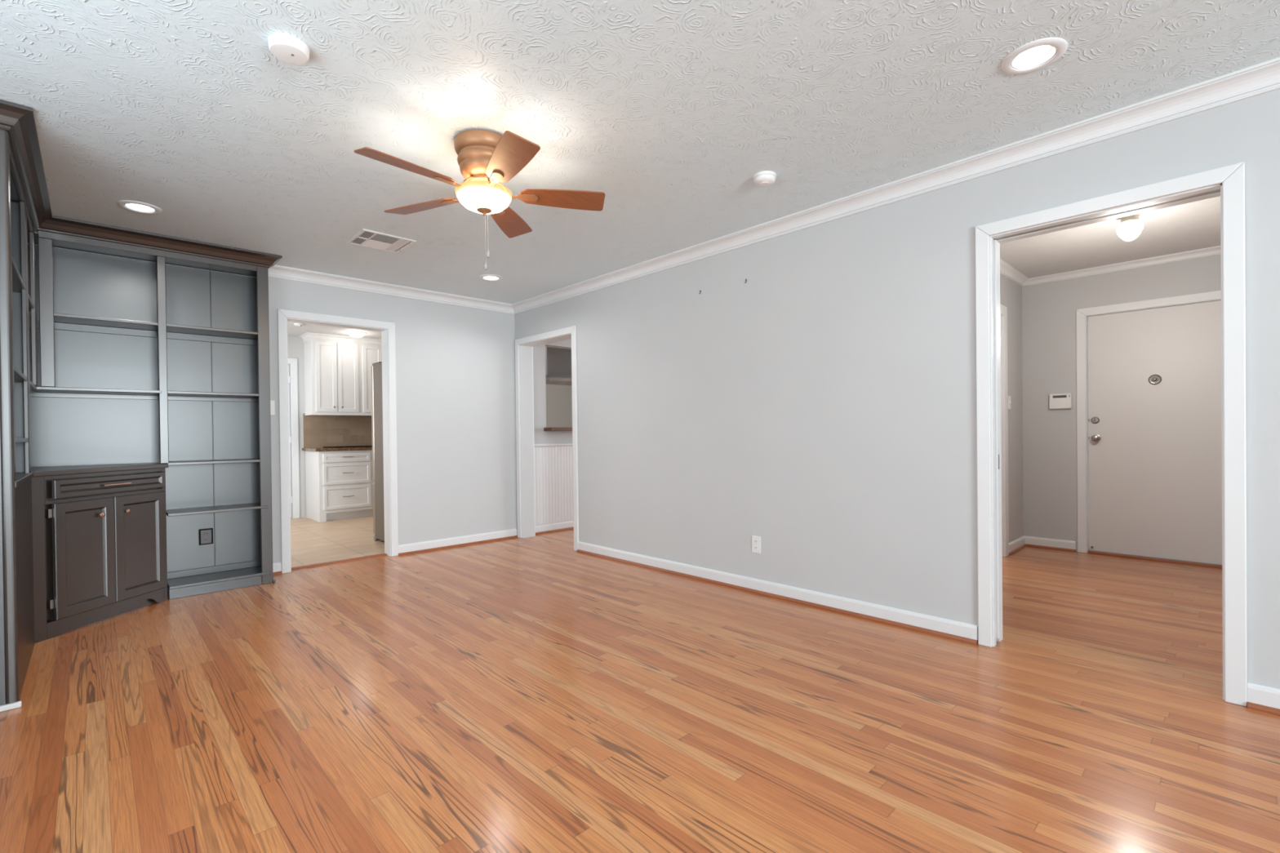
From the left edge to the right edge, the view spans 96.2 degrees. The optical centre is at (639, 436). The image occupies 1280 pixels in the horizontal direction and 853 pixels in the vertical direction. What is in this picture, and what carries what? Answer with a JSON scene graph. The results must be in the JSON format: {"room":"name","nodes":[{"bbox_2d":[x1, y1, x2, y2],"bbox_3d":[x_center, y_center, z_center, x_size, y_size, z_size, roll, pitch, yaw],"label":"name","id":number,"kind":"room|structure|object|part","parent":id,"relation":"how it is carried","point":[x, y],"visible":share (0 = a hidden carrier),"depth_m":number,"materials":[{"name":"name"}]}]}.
{"room":"empty living room","nodes":[
{"label":"empty living room","id":0,"kind":"room"},
{"bbox_2d":[27,230,572,563],"bbox_3d":[-1.496,-0.152,5.990,7.580,2.440,0.130,-1,1,-44],"label":"wall","id":1,"kind":"structure","parent":0,"point":[455,396],"depth_m":5.53,"materials":[{"name":"paint"}]},
{"bbox_2d":[0,99,282,269],"bbox_3d":[-3.087,-1.288,3.233,1.055,0.088,2.449,-1,0,-6],"label":"crown molding","id":2,"kind":"structure","parent":1,"relation":"attached to","point":[19,120],"depth_m":3.49,"materials":[{"name":"brown paint"}]},
{"bbox_2d":[270,400,275,415],"bbox_3d":[-2.924,-0.227,4.529,0.072,0.116,0.014,-1,1,-44],"label":"light switch","id":3,"kind":"object","parent":1,"relation":"attached to","point":[272,402],"visible":0.44,"depth_m":4.55,"materials":[{"name":"white plastic"}]},
{"bbox_2d":[272,562,281,572],"bbox_3d":[-2.906,1.040,4.541,0.115,0.071,0.015,-1,1,-44],"label":"baseboard","id":4,"kind":"structure","parent":1,"relation":"attached to","point":[277,566],"depth_m":4.55,"materials":[{"name":"white paint"}]},
{"bbox_2d":[272,571,281,575],"bbox_3d":[-2.900,1.085,4.536,0.115,0.020,0.030,-1,1,-44],"label":"trim","id":5,"kind":"structure","parent":1,"relation":"attached to","point":[277,572],"depth_m":4.54,"materials":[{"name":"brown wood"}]},
{"bbox_2d":[277,308,398,573],"bbox_3d":[-2.588,0.033,4.939,0.918,2.112,0.153,-1,1,-44],"label":"door frame","id":6,"kind":"structure","parent":1,"relation":"attached to","point":[282,314],"depth_m":5.02,"materials":[{"name":"white paint"}]},
{"bbox_2d":[398,528,516,553],"bbox_3d":[-1.752,1.018,5.641,1.239,0.071,0.015,-1,1,-44],"label":"baseboard","id":7,"kind":"structure","parent":1,"relation":"attached to","point":[506,533],"depth_m":5.59,"materials":[{"name":"white paint"}]},
{"bbox_2d":[398,535,517,555],"bbox_3d":[-1.746,1.064,5.636,1.239,0.020,0.030,-1,1,-44],"label":"trim","id":8,"kind":"structure","parent":1,"relation":"attached to","point":[513,536],"depth_m":5.58,"materials":[{"name":"brown wood"}]},
{"bbox_2d":[533,443,572,447],"bbox_3d":[0.001,0.079,7.308,3.300,0.035,0.028,-1,1,-44],"label":"chair rail","id":9,"kind":"object","parent":1,"relation":"attached to","point":[549,444],"depth_m":6.38,"materials":[{"name":"white paint"}]},
{"bbox_2d":[533,446,573,525],"bbox_3d":[0.000,0.522,7.317,3.300,0.860,0.010,-1,1,-44],"label":"wainscot","id":10,"kind":"structure","parent":1,"relation":"attached to","point":[553,465],"depth_m":6.39,"materials":[{"name":"white paint"}]},
{"bbox_2d":[535,520,573,532],"bbox_3d":[0.007,0.986,7.319,3.300,0.071,0.015,-1,1,-44],"label":"baseboard","id":11,"kind":"structure","parent":1,"relation":"attached to","point":[571,523],"depth_m":6.39,"materials":[{"name":"white paint"}]},
{"bbox_2d":[535,526,573,534],"bbox_3d":[0.013,1.032,7.314,3.300,0.020,0.030,-1,1,-44],"label":"trim","id":12,"kind":"structure","parent":1,"relation":"attached to","point":[567,528],"depth_m":6.37,"materials":[{"name":"brown wood"}]},
{"bbox_2d":[543,427,572,431],"bbox_3d":[-0.722,-0.084,6.680,0.988,0.038,0.340,-1,1,-44],"label":"ledge","id":13,"kind":"object","parent":1,"relation":"attached to","point":[544,428],"visible":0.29,"depth_m":6.29,"materials":[{"name":"brown wood"}]},
{"bbox_2d":[287,334,572,518],"bbox_3d":[-3.574,-0.146,8.734,6.800,2.440,0.130,-1,1,-44],"label":"wall","id":14,"kind":"structure","parent":0,"point":[558,397],"depth_m":7.73,"materials":[{"name":"white paint"}]},
{"bbox_2d":[288,364,292,517],"bbox_3d":[-4.925,0.067,7.379,0.760,2.025,0.050,-1,1,-44],"label":"door","id":15,"kind":"structure","parent":14,"relation":"in","point":[289,377],"depth_m":7.62,"materials":[{"name":"white paint"}]},
{"bbox_2d":[288,357,299,518],"bbox_3d":[-4.908,0.031,7.359,0.928,2.135,0.018,-1,1,-44],"label":"door frame","id":16,"kind":"structure","parent":14,"relation":"attached to","point":[293,362],"depth_m":7.64,"materials":[{"name":"white paint"}]},
{"bbox_2d":[302,413,372,448],"bbox_3d":[-3.631,-0.074,8.585,2.490,0.500,0.008,-1,1,-44],"label":"backsplash","id":17,"kind":"structure","parent":14,"relation":"attached to","point":[319,431],"depth_m":8.01,"materials":[{"name":"tile"}]},
{"bbox_2d":[299,332,382,416],"bbox_3d":[-3.520,-0.831,8.433,2.520,1.068,0.385,-1,1,-44],"label":"upper cabinet","id":18,"kind":"object","parent":14,"relation":"attached to","point":[338,371],"visible":0.41,"depth_m":7.72,"materials":[{"name":"white paint"}]},
{"bbox_3d":[-4.163,-0.792,7.617,0.253,0.930,0.019,-1,1,-44],"label":"door","id":19,"kind":"part","parent":18,"relation":"part of","materials":[{"name":"white paint"}]},
{"bbox_3d":[-3.512,-0.307,8.468,2.472,0.020,0.342,-1,1,-44],"label":"light rail","id":20,"kind":"part","parent":18,"relation":"part of","materials":[{"name":"white paint"}]},
{"bbox_3d":[-3.526,-1.327,8.429,2.520,0.075,0.385,-1,1,-44],"label":"crown","id":21,"kind":"part","parent":18,"relation":"part of","materials":[{"name":"white paint"}]},
{"bbox_3d":[-3.968,-0.795,7.803,0.258,0.930,0.019,-1,1,-44],"label":"door","id":22,"kind":"part","parent":18,"relation":"part of","materials":[{"name":"white paint"}]},
{"bbox_3d":[-3.739,-0.799,8.021,0.255,0.930,0.019,-1,1,-44],"label":"door","id":23,"kind":"part","parent":18,"relation":"part of","materials":[{"name":"white paint"}]},
{"bbox_2d":[0,515,1279,852],"bbox_3d":[0.547,1.109,3.871,7.580,0.100,12.950,-1,1,-44],"label":"floor","id":24,"kind":"structure","parent":0,"point":[537,694],"depth_m":2.18,"materials":[{"name":"brown wood"}]},
{"bbox_2d":[0,128,37,711],"bbox_3d":[-3.303,-0.066,2.875,0.360,2.355,1.840,-1,1,-44],"label":"bookcase","id":25,"kind":"object","parent":24,"relation":"on","point":[16,227],"visible":1,"depth_m":2.38,"materials":[{"name":"grey paint"}]},
{"bbox_3d":[-2.693,-0.069,2.228,0.350,2.355,0.022,-1,1,-44],"label":"panel","id":26,"kind":"part","parent":25,"relation":"part of","materials":[{"name":"grey paint"}]},
{"bbox_3d":[-3.025,-0.760,2.569,0.334,0.020,0.925,-1,1,-44],"label":"shelf","id":27,"kind":"part","parent":25,"relation":"part of","materials":[{"name":"grey paint"}]},
{"bbox_3d":[-3.020,-0.292,2.572,0.334,0.020,0.925,-1,1,-44],"label":"shelf","id":28,"kind":"part","parent":25,"relation":"part of","materials":[{"name":"grey paint"}]},
{"bbox_3d":[-3.136,-1.225,2.908,0.018,0.043,1.475,-1,1,-44],"label":"rail","id":29,"kind":"part","parent":25,"relation":"part of","materials":[{"name":"brown paint"}]},
{"bbox_3d":[-3.016,0.020,2.574,0.334,0.020,0.925,-1,1,-44],"label":"shelf","id":30,"kind":"part","parent":25,"relation":"part of","materials":[{"name":"grey paint"}]},
{"bbox_2d":[15,471,33,487],"bbox_3d":[-3.018,0.202,2.587,0.344,0.025,0.948,-1,1,-44],"label":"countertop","id":31,"kind":"structure","parent":25,"relation":"on","point":[21,477],"depth_m":2.70,"materials":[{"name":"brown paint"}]},
{"bbox_3d":[-3.555,-0.758,3.125,0.334,0.020,0.575,-1,1,-44],"label":"shelf","id":32,"kind":"part","parent":25,"relation":"part of","materials":[{"name":"brown paint"}]},
{"bbox_3d":[-3.550,-0.290,3.128,0.334,0.020,0.575,-1,1,-44],"label":"shelf","id":33,"kind":"part","parent":25,"relation":"part of","materials":[{"name":"brown paint"}]},
{"bbox_2d":[22,462,168,643],"bbox_3d":[-3.419,0.649,3.449,0.937,0.920,0.846,-1,1,-44],"label":"base cabinet","id":34,"kind":"object","parent":24,"relation":"on","point":[100,531],"visible":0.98,"depth_m":3.39,"materials":[{"name":"brown paint"}]},
{"bbox_3d":[-3.215,0.692,3.328,0.018,0.643,0.332,-1,0,4],"label":"door","id":35,"kind":"part","parent":34,"relation":"part of","materials":[{"name":"brown paint"}]},
{"bbox_2d":[22,462,168,476],"bbox_3d":[-3.427,0.202,3.448,0.937,0.027,0.838,-1,1,-44],"label":"countertop","id":36,"kind":"structure","parent":34,"relation":"on","point":[67,469],"depth_m":3.47,"materials":[{"name":"brown paint"}]},
{"bbox_3d":[-3.202,0.466,3.411,0.027,0.029,0.029,-1,0,4],"label":"knob","id":37,"kind":"part","parent":34,"relation":"part of","materials":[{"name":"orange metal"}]},
{"bbox_3d":[-3.208,0.291,3.502,0.018,0.102,0.678,-1,0,4],"label":"drawer","id":38,"kind":"part","parent":34,"relation":"part of","materials":[{"name":"brown paint"}]},
{"bbox_3d":[-3.196,0.292,3.508,0.028,0.011,0.160,-1,0,4],"label":"handle","id":39,"kind":"part","parent":34,"relation":"part of","materials":[{"name":"orange metal"}]},
{"bbox_3d":[-3.190,0.465,3.571,0.027,0.029,0.029,-1,0,4],"label":"knob","id":40,"kind":"part","parent":34,"relation":"part of","materials":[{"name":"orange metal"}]},
{"bbox_3d":[-3.191,0.689,3.670,0.018,0.643,0.342,-1,0,4],"label":"door","id":41,"kind":"part","parent":34,"relation":"part of","materials":[{"name":"brown paint"}]},
{"bbox_2d":[27,231,275,599],"bbox_3d":[-3.406,-0.074,3.862,1.547,2.360,0.310,-1,1,-44],"label":"bookcase","id":42,"kind":"object","parent":24,"relation":"on","point":[139,361],"visible":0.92,"depth_m":4.08,"materials":[{"name":"grey paint"}]},
{"bbox_3d":[-3.522,-0.294,3.745,0.594,0.020,0.283,-1,1,-44],"label":"shelf","id":43,"kind":"part","parent":42,"relation":"part of","materials":[{"name":"brown paint"}]},
{"bbox_3d":[-3.517,-0.749,3.757,0.558,0.020,0.275,-1,1,-44],"label":"shelf","id":44,"kind":"part","parent":42,"relation":"part of","materials":[{"name":"brown paint"}]},
{"bbox_3d":[-3.231,-1.230,3.848,1.114,0.043,0.020,-1,1,-44],"label":"rail","id":45,"kind":"part","parent":42,"relation":"part of","materials":[{"name":"brown paint"}]},
{"bbox_2d":[198,528,213,545],"bbox_3d":[-3.201,0.740,4.232,0.084,0.116,0.016,-1,1,-44],"label":"power outlet","id":46,"kind":"object","parent":42,"relation":"attached to","point":[206,535],"visible":1,"depth_m":4.23,"materials":[{"name":"white plastic"}]},
{"bbox_3d":[-3.199,0.740,4.231,0.066,0.100,0.006,-1,1,-44],"label":"wall plate","id":47,"kind":"part","parent":46,"relation":"part of","materials":[{"name":"white plastic"}]},
{"bbox_2d":[203,531,208,536],"bbox_3d":[-3.196,0.718,4.227,0.033,0.028,0.002,-1,1,-44],"label":"socket","id":48,"kind":"object","parent":46,"relation":"attached to","point":[205,533],"depth_m":4.23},
{"bbox_2d":[203,537,208,542],"bbox_3d":[-3.196,0.762,4.228,0.033,0.028,0.002,-1,1,-44],"label":"socket","id":49,"kind":"object","parent":46,"relation":"attached to","point":[205,540],"depth_m":4.23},
{"bbox_3d":[-3.091,-0.756,4.163,0.580,0.020,0.275,-1,1,-44],"label":"shelf","id":50,"kind":"part","parent":42,"relation":"part of","materials":[{"name":"grey paint"}]},
{"bbox_3d":[-3.086,-0.302,4.166,0.580,0.020,0.275,-1,1,-44],"label":"shelf","id":51,"kind":"part","parent":42,"relation":"part of","materials":[{"name":"grey paint"}]},
{"bbox_3d":[-3.079,0.184,4.171,0.578,0.020,0.275,-1,1,-44],"label":"shelf","id":52,"kind":"part","parent":42,"relation":"part of","materials":[{"name":"grey paint"}]},
{"bbox_3d":[-3.071,0.527,4.169,0.578,0.020,0.285,-1,1,-44],"label":"shelf","id":53,"kind":"part","parent":42,"relation":"part of","materials":[{"name":"brown paint"}]},
{"bbox_3d":[-3.066,1.022,4.173,0.578,0.020,0.285,-1,1,-44],"label":"shelf","id":54,"kind":"part","parent":42,"relation":"part of","materials":[{"name":"grey paint"}]},
{"bbox_2d":[291,553,386,569],"bbox_3d":[-2.603,1.093,4.972,0.820,0.032,0.058,-1,1,-44],"label":"threshold","id":55,"kind":"object","parent":24,"relation":"on","point":[382,554],"visible":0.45,"depth_m":4.95,"materials":[{"name":"brown wood"}]},
{"bbox_2d":[305,449,374,522],"bbox_3d":[-3.378,0.624,8.344,2.475,0.900,0.682,-1,1,-44],"label":"base cabinet","id":56,"kind":"object","parent":24,"relation":"on","point":[339,484],"visible":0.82,"depth_m":7.49,"materials":[{"name":"white paint"}]},
{"bbox_2d":[302,447,372,451],"bbox_3d":[-3.402,0.156,8.331,2.515,0.038,0.670,-1,1,-44],"label":"countertop","id":57,"kind":"structure","parent":56,"relation":"on","point":[310,449],"depth_m":7.47,"materials":[{"name":"brown stone"}]},
{"bbox_2d":[323,445,372,448],"bbox_3d":[-3.885,0.139,7.884,0.730,0.012,0.470,-1,1,-44],"label":"cooktop","id":58,"kind":"object","parent":57,"relation":"in","point":[346,446],"visible":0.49,"depth_m":7.67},
{"bbox_3d":[-3.823,0.484,7.500,0.570,0.267,0.019,-1,1,-44],"label":"drawer","id":59,"kind":"part","parent":56,"relation":"part of","materials":[{"name":"white paint"}]},
{"bbox_3d":[-3.825,0.277,7.499,0.570,0.107,0.019,-1,1,-44],"label":"drawer","id":60,"kind":"part","parent":56,"relation":"part of","materials":[{"name":"white paint"}]},
{"bbox_3d":[-3.820,0.790,7.502,0.570,0.290,0.019,-1,1,-44],"label":"drawer","id":61,"kind":"part","parent":56,"relation":"part of","materials":[{"name":"white paint"}]},
{"bbox_2d":[370,361,384,542],"bbox_3d":[-2.190,0.158,5.980,0.905,1.838,0.775,-1,1,-44],"label":"refrigerator","id":62,"kind":"object","parent":24,"relation":"on","point":[376,367],"visible":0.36,"depth_m":5.82,"materials":[{"name":"metal"}]},
{"bbox_3d":[-2.438,-0.140,6.234,0.895,1.195,0.067,-1,1,-44],"label":"door","id":63,"kind":"part","parent":62,"relation":"part of","materials":[{"name":"metal"}]},
{"bbox_3d":[-2.427,0.740,6.240,0.895,0.535,0.067,-1,1,-44],"label":"freezer drawer","id":64,"kind":"part","parent":62,"relation":"part of","materials":[{"name":"metal"}]},
{"bbox_2d":[1087,550,1222,568],"bbox_3d":[4.237,1.002,4.684,0.115,0.018,0.913,-1,1,-44],"label":"threshold","id":65,"kind":"object","parent":24,"relation":"on","point":[1172,561],"visible":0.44,"depth_m":4.66,"materials":[{"name":"brown wood"}]},
{"bbox_2d":[0,0,1279,339],"bbox_3d":[0.518,-1.417,3.853,7.580,0.146,12.950,-1,1,-44],"label":"ceiling","id":66,"kind":"structure","parent":0,"point":[670,110],"depth_m":2.37,"materials":[{"name":"white paint"}]},
{"bbox_2d":[117,200,162,214],"bbox_3d":[-2.914,-1.377,3.345,0.199,0.099,0.199,-1,1,-44],"label":"recessed light","id":67,"kind":"object","parent":66,"relation":"in","point":[133,206],"visible":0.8,"depth_m":3.35,"materials":[{"name":"white paint"}]},
{"bbox_2d":[293,323,305,326],"bbox_3d":[-4.081,-1.333,6.881,0.120,0.029,0.120,-1,1,-44],"label":"detector","id":68,"kind":"object","parent":66,"relation":"attached to","point":[295,324],"visible":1,"depth_m":6.84,"materials":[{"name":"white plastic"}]},
{"bbox_2d":[346,331,366,337],"bbox_3d":[-3.710,-1.329,7.511,0.240,0.055,0.240,-1,1,-44],"label":"kitchen ceiling light","id":69,"kind":"object","parent":66,"relation":"attached to","point":[355,334],"visible":1,"depth_m":7.45,"materials":[{"name":"white glass"}]},
{"bbox_2d":[346,228,416,253],"bbox_3d":[-1.797,-1.349,3.982,0.352,0.011,0.352,-1,1,-44],"label":"ceiling vent","id":70,"kind":"object","parent":66,"relation":"in","point":[364,237],"visible":1,"depth_m":3.97,"materials":[{"name":"white plastic"}]},
{"bbox_2d":[354,129,604,270],"bbox_3d":[-0.731,-1.063,2.628,1.069,0.586,1.094,-1,1,-44],"label":"ceiling fan","id":71,"kind":"object","parent":66,"relation":"hanging from","point":[486,159],"visible":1,"depth_m":2.58,"materials":[{"name":"brown wood"}]},
{"bbox_3d":[-0.956,-1.121,2.376,0.398,0.038,0.148,-1,1,-44],"label":"blade","id":72,"kind":"part","parent":71,"relation":"part of","materials":[{"name":"brown wood"}]},
{"bbox_3d":[-1.054,-1.123,2.800,0.397,0.038,0.138,0,0,24],"label":"blade","id":73,"kind":"part","parent":71,"relation":"part of","materials":[{"name":"brown wood"}]},
{"bbox_3d":[-0.685,-1.129,3.016,0.138,0.038,0.397,-1,0,6],"label":"blade","id":74,"kind":"part","parent":71,"relation":"part of","materials":[{"name":"brown wood"}]},
{"bbox_3d":[-0.537,-1.126,2.341,0.138,0.038,0.397,-1,0,-30],"label":"blade","id":75,"kind":"part","parent":71,"relation":"part of","materials":[{"name":"brown wood"}]},
{"bbox_3d":[-0.366,-1.131,2.732,0.397,0.038,0.138,-1,0,-12],"label":"blade","id":76,"kind":"part","parent":71,"relation":"part of","materials":[{"name":"brown wood"}]},
{"bbox_2d":[479,274,502,281],"bbox_3d":[-1.281,-1.407,4.936,0.199,0.099,0.199,-1,1,-44],"label":"recessed light","id":77,"kind":"object","parent":66,"relation":"in","point":[492,277],"visible":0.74,"depth_m":4.94,"materials":[{"name":"white paint"}]},
{"bbox_2d":[545,346,572,386],"bbox_3d":[-0.901,-1.030,7.320,0.900,0.715,0.589,-1,1,-44],"label":"range hood","id":78,"kind":"object","parent":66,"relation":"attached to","point":[557,361],"visible":0.24,"depth_m":7.11,"materials":[{"name":"metal"}]},
{"bbox_2d":[752,170,776,186],"bbox_3d":[0.658,-1.354,3.034,0.122,0.045,0.122,-1,1,-44],"label":"smoke detector","id":79,"kind":"object","parent":66,"relation":"attached to","point":[766,178],"visible":1,"depth_m":3.00,"materials":[{"name":"white plastic"}]},
{"bbox_2d":[1000,37,1067,74],"bbox_3d":[1.427,-1.419,2.081,0.199,0.099,0.199,-1,1,-44],"label":"recessed light","id":80,"kind":"object","parent":66,"relation":"in","point":[1037,55],"visible":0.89,"depth_m":2.08,"materials":[{"name":"white paint"}]},
{"bbox_2d":[1115,213,1143,241],"bbox_3d":[3.150,-1.338,3.689,0.137,0.164,0.137,-1,1,-44],"label":"lamp","id":81,"kind":"object","parent":66,"relation":"attached to","point":[1131,227],"visible":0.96,"depth_m":3.65,"materials":[{"name":"white glass"}]},
{"bbox_2d":[514,88,1279,688],"bbox_3d":[1.966,-0.170,2.742,0.150,2.440,9.350,-1,1,-44],"label":"wall","id":82,"kind":"structure","parent":0,"point":[820,406],"depth_m":3.40,"materials":[{"name":"paint"}]},
{"bbox_2d":[515,325,578,551],"bbox_3d":[-0.881,0.021,5.727,0.178,2.084,1.042,-1,1,-44],"label":"door frame","id":83,"kind":"structure","parent":82,"relation":"attached to","point":[571,330],"depth_m":5.63,"materials":[{"name":"white paint"}]},
{"bbox_2d":[751,535,760,553],"bbox_3d":[0.786,0.731,3.882,0.008,0.114,0.070,-1,1,-44],"label":"power outlet","id":84,"kind":"object","parent":82,"relation":"attached to","point":[756,540],"visible":1,"depth_m":3.88,"materials":[{"name":"white plastic"}]},
{"bbox_2d":[267,57,1279,314],"bbox_3d":[1.020,-1.331,1.948,2.285,0.085,9.200,-1,1,-44],"label":"crown molding","id":85,"kind":"structure","parent":82,"relation":"attached to","point":[1263,77],"depth_m":3.05,"materials":[{"name":"white paint"}]},
{"bbox_2d":[576,549,977,644],"bbox_3d":[0.568,1.048,4.102,0.030,0.020,3.304,-1,1,-44],"label":"trim","id":86,"kind":"structure","parent":82,"relation":"attached to","point":[963,639],"depth_m":3.59,"materials":[{"name":"brown wood"}]},
{"bbox_2d":[577,541,977,639],"bbox_3d":[0.573,1.002,4.107,0.015,0.071,3.304,-1,1,-44],"label":"baseboard","id":87,"kind":"structure","parent":82,"relation":"attached to","point":[918,620],"depth_m":3.60,"materials":[{"name":"white paint"}]},
{"bbox_2d":[974,161,1247,706],"bbox_3d":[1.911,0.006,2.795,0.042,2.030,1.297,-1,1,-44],"label":"door jamb","id":88,"kind":"structure","parent":82,"relation":"in","point":[995,242],"depth_m":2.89,"materials":[{"name":"white paint"}]},
{"bbox_3d":[1.638,0.017,3.082,0.042,2.010,0.504,-1,1,-44],"label":"panel","id":89,"kind":"part","parent":88,"relation":"part of","materials":[{"name":"white paint"}]},
{"bbox_2d":[1247,682,1279,709],"bbox_3d":[3.702,0.988,0.825,0.015,0.071,3.886,-1,1,-44],"label":"baseboard","id":90,"kind":"structure","parent":82,"relation":"attached to","point":[1268,696],"depth_m":2.19,"materials":[{"name":"white paint"}]},
{"bbox_2d":[1247,702,1279,715],"bbox_3d":[3.697,1.034,0.820,0.030,0.020,3.886,-1,1,-44],"label":"trim","id":91,"kind":"structure","parent":82,"relation":"attached to","point":[1264,708],"depth_m":2.19,"materials":[{"name":"brown wood"}]},
{"bbox_2d":[1000,273,1023,542],"bbox_3d":[2.476,-0.192,4.382,2.850,2.450,0.120,-1,1,-44],"label":"wall","id":92,"kind":"structure","parent":0,"point":[1011,293],"depth_m":5.14,"materials":[{"name":"paint"}]},
{"bbox_2d":[1000,303,1008,556],"bbox_3d":[2.744,-0.037,4.628,1.015,2.130,0.143,-1,1,-44],"label":"door frame","id":93,"kind":"structure","parent":92,"relation":"attached to","point":[1003,309],"depth_m":4.88,"materials":[{"name":"white paint"}]},
{"bbox_2d":[1008,395,1011,408],"bbox_3d":[3.230,-0.295,5.009,0.072,0.116,0.014,-1,1,-44],"label":"light switch","id":94,"kind":"object","parent":92,"relation":"attached to","point":[1009,397],"visible":0.93,"depth_m":5.00,"materials":[{"name":"white plastic"}]},
{"bbox_2d":[1008,535,1075,552],"bbox_3d":[3.496,0.962,4.996,0.555,0.071,0.392,-1,1,-44],"label":"baseboard","id":95,"kind":"structure","parent":92,"relation":"attached to","point":[1024,540],"depth_m":5.16,"materials":[{"name":"white paint"}]},
{"bbox_2d":[1008,543,1075,555],"bbox_3d":[3.497,1.007,4.997,0.555,0.020,0.392,-1,1,-44],"label":"trim","id":96,"kind":"structure","parent":92,"relation":"attached to","point":[1024,545],"depth_m":5.14,"materials":[{"name":"brown wood"}]},
{"bbox_2d":[1022,254,1221,551],"bbox_3d":[4.752,-0.217,4.168,0.150,2.450,3.570,-1,1,-44],"label":"wall","id":97,"kind":"structure","parent":0,"point":[1049,353],"depth_m":5.12,"materials":[{"name":"paint"}]},
{"bbox_2d":[1048,393,1071,408],"bbox_3d":[3.736,-0.312,5.099,0.034,0.134,0.162,-1,1,-44],"label":"alarm keypad","id":98,"kind":"object","parent":97,"relation":"attached to","point":[1060,401],"visible":1,"depth_m":5.09,"materials":[{"name":"white plastic"}]},
{"bbox_2d":[1000,245,1220,287],"bbox_3d":[3.642,-1.396,3.136,2.850,0.052,3.300,-1,1,-44],"label":"crown molding","id":99,"kind":"structure","parent":97,"relation":"attached to","point":[1006,270],"depth_m":4.81,"materials":[{"name":"white paint"}]},
{"bbox_2d":[1075,289,1221,552],"bbox_3d":[4.231,-0.051,4.683,0.138,2.124,1.051,-1,1,-44],"label":"door frame","id":100,"kind":"structure","parent":97,"relation":"attached to","point":[1081,313],"depth_m":4.98,"materials":[{"name":"white paint"}]},
{"bbox_2d":[1087,300,1222,564],"bbox_3d":[4.198,-0.026,4.651,0.114,2.030,0.903,-1,1,-44],"label":"door","id":101,"kind":"structure","parent":97,"relation":"in","point":[1155,442],"depth_m":4.66,"materials":[{"name":"paint"}]},
{"bbox_3d":[3.910,0.015,4.923,0.071,0.062,0.062,-1,1,-44],"label":"knob","id":102,"kind":"part","parent":101,"relation":"part of","materials":[{"name":"silver metal"}]}
]}

